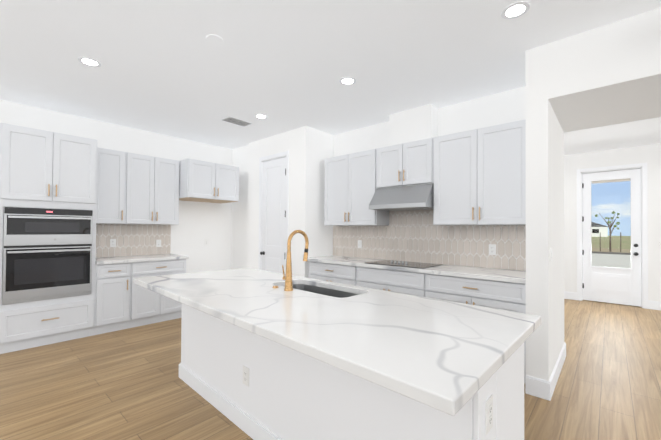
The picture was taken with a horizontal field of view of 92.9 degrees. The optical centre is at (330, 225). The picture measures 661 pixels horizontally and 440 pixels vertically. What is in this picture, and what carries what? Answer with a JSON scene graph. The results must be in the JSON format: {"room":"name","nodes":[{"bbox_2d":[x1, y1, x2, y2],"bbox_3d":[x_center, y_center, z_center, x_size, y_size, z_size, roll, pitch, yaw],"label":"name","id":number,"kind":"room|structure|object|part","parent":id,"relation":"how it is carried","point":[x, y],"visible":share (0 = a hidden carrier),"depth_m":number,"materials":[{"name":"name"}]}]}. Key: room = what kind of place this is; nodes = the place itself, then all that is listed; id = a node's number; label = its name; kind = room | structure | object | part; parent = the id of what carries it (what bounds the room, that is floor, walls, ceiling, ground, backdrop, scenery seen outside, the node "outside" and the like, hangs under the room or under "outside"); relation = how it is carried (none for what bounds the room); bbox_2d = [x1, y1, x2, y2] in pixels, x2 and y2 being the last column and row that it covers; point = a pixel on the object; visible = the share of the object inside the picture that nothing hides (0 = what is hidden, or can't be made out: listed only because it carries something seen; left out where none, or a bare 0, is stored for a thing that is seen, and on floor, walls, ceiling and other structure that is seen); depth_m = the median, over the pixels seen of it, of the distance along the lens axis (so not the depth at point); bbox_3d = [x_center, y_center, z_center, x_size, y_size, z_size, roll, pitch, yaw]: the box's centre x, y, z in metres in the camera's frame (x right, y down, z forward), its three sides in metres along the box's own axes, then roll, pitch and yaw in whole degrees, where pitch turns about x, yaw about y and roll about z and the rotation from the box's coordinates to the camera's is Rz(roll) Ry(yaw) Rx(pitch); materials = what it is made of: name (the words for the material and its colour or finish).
{"room":"kitchen","nodes":[
{"label":"kitchen","id":0,"kind":"room"},
{"bbox_2d":[0,99,231,272],"bbox_3d":[-2.053,-0.025,5.856,0.200,2.820,9.750,0,-1,42],"label":"wall","id":1,"kind":"structure","parent":0,"point":[197,226],"depth_m":5.20,"materials":[{"name":"white paint"}]},
{"bbox_2d":[231,126,314,277],"bbox_3d":[-1.073,-0.025,5.265,2.050,2.820,0.170,0,-1,42],"label":"wall","id":2,"kind":"structure","parent":0,"point":[310,149],"depth_m":4.85,"materials":[{"name":"white paint"}]},
{"bbox_2d":[258,151,288,273],"bbox_3d":[-0.879,0.125,5.046,0.742,2.516,0.130,0,-1,42],"label":"door frame","id":3,"kind":"structure","parent":2,"relation":"in","point":[273,156],"depth_m":5.09,"materials":[{"name":"white wood"}]},
{"bbox_2d":[262,157,285,273],"bbox_3d":[-0.900,0.160,5.022,0.604,2.423,0.035,0,-1,42],"label":"pantry door","id":4,"kind":"structure","parent":3,"relation":"attached to","point":[273,210],"depth_m":5.01,"materials":[{"name":"white wood"}]},
{"bbox_2d":[315,129,333,256],"bbox_3d":[-0.070,-0.022,4.941,0.120,2.820,0.720,0,-1,42],"label":"wall","id":5,"kind":"structure","parent":0,"point":[324,142],"depth_m":4.78,"materials":[{"name":"white paint"}]},
{"bbox_2d":[0,299,660,439],"bbox_3d":[1.317,1.432,2.830,9.250,0.120,9.750,0,-1,42],"label":"floor","id":6,"kind":"structure","parent":0,"point":[127,384],"depth_m":2.60,"materials":[{"name":"brown wood"}]},
{"bbox_2d":[0,123,238,353],"bbox_3d":[-2.694,0.156,4.475,0.674,2.415,2.820,0,-1,42],"label":"kitchen cabinets","id":7,"kind":"object","parent":6,"relation":"on","point":[78,214],"depth_m":3.77,"materials":[{"name":"grey paint"}]},
{"bbox_2d":[2,206,92,304],"bbox_3d":[-3.343,0.320,3.717,0.638,1.026,0.754,0,-1,42],"label":"wall oven","id":8,"kind":"object","parent":7,"relation":"in","point":[47,251],"depth_m":3.51,"materials":[{"name":"silver metal"}]},
{"bbox_2d":[95,254,188,264],"bbox_3d":[-2.719,0.469,4.473,0.634,0.040,1.128,0,-1,42],"label":"countertop","id":9,"kind":"structure","parent":7,"relation":"on","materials":[{"name":"stone"}]},
{"bbox_2d":[179,310,523,439],"bbox_3d":[-0.191,0.916,2.176,2.578,0.875,0.762,0,-1,42],"label":"kitchen island","id":10,"kind":"object","parent":6,"relation":"on","point":[268,355],"depth_m":1.68,"materials":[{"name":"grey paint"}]},
{"bbox_2d":[133,268,540,425],"bbox_3d":[-0.302,0.456,2.053,2.682,0.040,1.132,0,-1,42],"label":"island countertop","id":11,"kind":"structure","parent":10,"relation":"on","point":[446,357],"depth_m":1.34,"materials":[{"name":"white stone"}]},
{"bbox_2d":[273,230,308,289],"bbox_3d":[-0.281,0.234,2.217,0.192,0.409,0.207,0,-1,42],"label":"faucet","id":12,"kind":"object","parent":11,"relation":"on","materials":[{"name":"gold metal"}]},
{"bbox_2d":[297,282,360,297],"bbox_3d":[-0.092,0.586,2.244,0.796,0.237,0.390,0,-1,42],"label":"sink","id":13,"kind":"object","parent":11,"relation":"in","point":[313,286],"depth_m":2.40,"materials":[{"name":"metal"}]},
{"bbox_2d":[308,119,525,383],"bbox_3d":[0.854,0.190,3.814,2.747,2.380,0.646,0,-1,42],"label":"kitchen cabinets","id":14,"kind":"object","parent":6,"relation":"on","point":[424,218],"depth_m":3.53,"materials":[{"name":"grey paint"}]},
{"bbox_2d":[358,240,361,247],"bbox_3d":[0.427,0.272,4.607,0.072,0.116,0.008,0,-1,42],"label":"electrical outlet","id":15,"kind":"object","parent":14,"relation":"in","point":[359,241],"depth_m":4.60,"materials":[{"name":"white plastic"}]},
{"bbox_2d":[365,260,442,268],"bbox_3d":[0.875,0.450,3.801,0.770,0.030,0.510,0,-1,42],"label":"cooktop","id":16,"kind":"object","parent":14,"relation":"in","point":[407,264],"depth_m":3.70,"materials":[{"name":"black glass"}]},
{"bbox_2d":[489,244,495,254],"bbox_3d":[1.760,0.262,3.420,0.072,0.116,0.008,0,-1,42],"label":"electrical outlet","id":17,"kind":"object","parent":14,"relation":"in","point":[492,247],"depth_m":3.42,"materials":[{"name":"white plastic"}]},
{"bbox_2d":[0,0,660,154],"bbox_3d":[1.338,-1.523,2.866,9.250,0.150,9.750,0,-1,42],"label":"ceiling","id":18,"kind":"structure","parent":0,"point":[167,68],"depth_m":2.76,"materials":[{"name":"white paint"}]},
{"bbox_2d":[78,57,100,66],"bbox_3d":[-2.167,-1.471,2.831,0.170,0.004,0.170,0,-1,42],"label":"recessed light","id":19,"kind":"object","parent":18,"relation":"in","point":[87,61],"visible":1,"depth_m":2.82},
{"bbox_2d":[206,34,222,44],"bbox_3d":[-0.914,-1.465,2.479,0.132,0.006,0.132,0,-1,42],"label":"cover plate","id":20,"kind":"object","parent":18,"relation":"attached to","point":[214,39],"visible":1,"depth_m":2.47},
{"bbox_2d":[222,116,251,126],"bbox_3d":[-1.301,-1.443,4.376,0.200,0.008,0.360,0,-1,42],"label":"ceiling vent","id":21,"kind":"object","parent":18,"relation":"in","point":[229,119],"visible":0.98,"depth_m":4.35,"materials":[{"name":"white metal"}]},
{"bbox_2d":[255,114,267,118],"bbox_3d":[-0.920,-1.446,4.171,0.170,0.004,0.170,0,-1,42],"label":"recessed light","id":22,"kind":"object","parent":18,"relation":"in","point":[261,116],"visible":1,"depth_m":4.17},
{"bbox_2d":[339,77,355,84],"bbox_3d":[0.173,-1.450,3.158,0.170,0.004,0.170,0,-1,42],"label":"recessed light","id":23,"kind":"object","parent":18,"relation":"in","point":[348,80],"visible":1,"depth_m":3.14,"materials":[{"name":"white plastic"}]},
{"bbox_2d":[501,1,529,18],"bbox_3d":[1.253,-1.455,2.131,0.170,0.004,0.170,0,-1,42],"label":"recessed light","id":24,"kind":"object","parent":18,"relation":"in","point":[515,10],"visible":1,"depth_m":2.13,"materials":[{"name":"white plastic"}]},
{"bbox_2d":[334,86,525,270],"bbox_3d":[1.096,-0.024,4.178,2.875,2.820,0.610,0,-1,42],"label":"wall","id":25,"kind":"structure","parent":0,"point":[422,122],"depth_m":3.78,"materials":[{"name":"white paint"}]},
{"bbox_2d":[525,8,660,380],"bbox_3d":[2.511,-0.033,2.558,1.395,2.820,1.150,0,-1,42],"label":"wall","id":26,"kind":"structure","parent":0,"point":[606,75],"depth_m":2.52,"materials":[{"name":"white paint"}]},
{"bbox_2d":[525,291,660,400],"bbox_3d":[1.318,1.298,2.832,8.850,0.147,9.350,0,-1,42],"label":"baseboard","id":27,"kind":"structure","parent":26,"relation":"attached to","point":[540,388],"depth_m":2.56,"materials":[{"name":"white wood"}]},
{"bbox_2d":[564,144,660,301],"bbox_3d":[5.902,0.022,5.168,5.100,2.820,0.200,0,-1,42],"label":"wall","id":28,"kind":"structure","parent":0,"point":[650,155],"depth_m":5.65,"materials":[{"name":"white paint"}]},
{"bbox_2d":[577,163,647,308],"bbox_3d":[5.168,0.176,5.807,0.964,2.517,0.214,0,-1,42],"label":"door frame","id":29,"kind":"structure","parent":28,"relation":"in","point":[644,236],"depth_m":5.67,"materials":[{"name":"white wood"}]},
{"bbox_3d":[5.157,-0.817,5.794,0.532,0.043,0.012,0,-1,42],"label":"back door blind rail","id":30,"kind":"part","parent":29,"relation":"part of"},
{"bbox_3d":[5.159,-0.038,5.793,0.538,1.603,0.008,0,-1,42],"label":"glass","id":31,"kind":"part","parent":29,"relation":"part of","materials":[{"name":"clear glass"}]},
{"bbox_2d":[582,169,641,306],"bbox_3d":[5.128,0.211,5.765,0.816,2.423,0.122,0,-1,42],"label":"back door","id":32,"kind":"structure","parent":29,"relation":"attached to","point":[617,285],"depth_m":5.73,"materials":[{"name":"white wood"}]},
{"bbox_3d":[5.100,0.194,5.761,0.781,2.020,0.077,0,-1,42],"label":"back door hardware","id":33,"kind":"part","parent":32,"relation":"part of","materials":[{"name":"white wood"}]},
{"label":"outside","id":34,"kind":"structure","parent":0,"visible":0},
{"bbox_2d":[592,236,630,248],"bbox_3d":[49.207,2.571,55.110,120.000,0.150,132.050,0,-1,42],"label":"ground","id":35,"kind":"structure","parent":34,"point":[625,240],"depth_m":41.64,"materials":[{"name":"green plant"}]},
{"bbox_2d":[591,222,608,236],"bbox_3d":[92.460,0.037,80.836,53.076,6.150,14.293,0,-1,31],"label":"house","id":36,"kind":"structure","parent":35,"relation":"on","point":[595,233],"depth_m":85.18,"materials":[{"name":"white paint"}]},
{"bbox_2d":[592,248,630,254],"bbox_3d":[20.976,1.845,23.382,120.000,0.130,9.000,0,-1,42],"label":"verge","id":37,"kind":"structure","parent":35,"relation":"on","point":[616,251],"depth_m":22.62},
{"bbox_2d":[595,211,620,251],"bbox_3d":[20.024,0.403,22.697,1.418,2.934,1.441,0,-1,42],"label":"tree","id":38,"kind":"object","parent":37,"relation":"on","point":[610,224],"depth_m":22.50,"materials":[{"name":"green plant"}]},
{"bbox_2d":[592,253,630,267],"bbox_3d":[11.654,1.692,12.905,120.000,0.050,19.050,0,-1,42],"label":"road","id":39,"kind":"structure","parent":35,"relation":"on","point":[616,262],"depth_m":15.70,"materials":[{"name":"concrete"}]}
]}

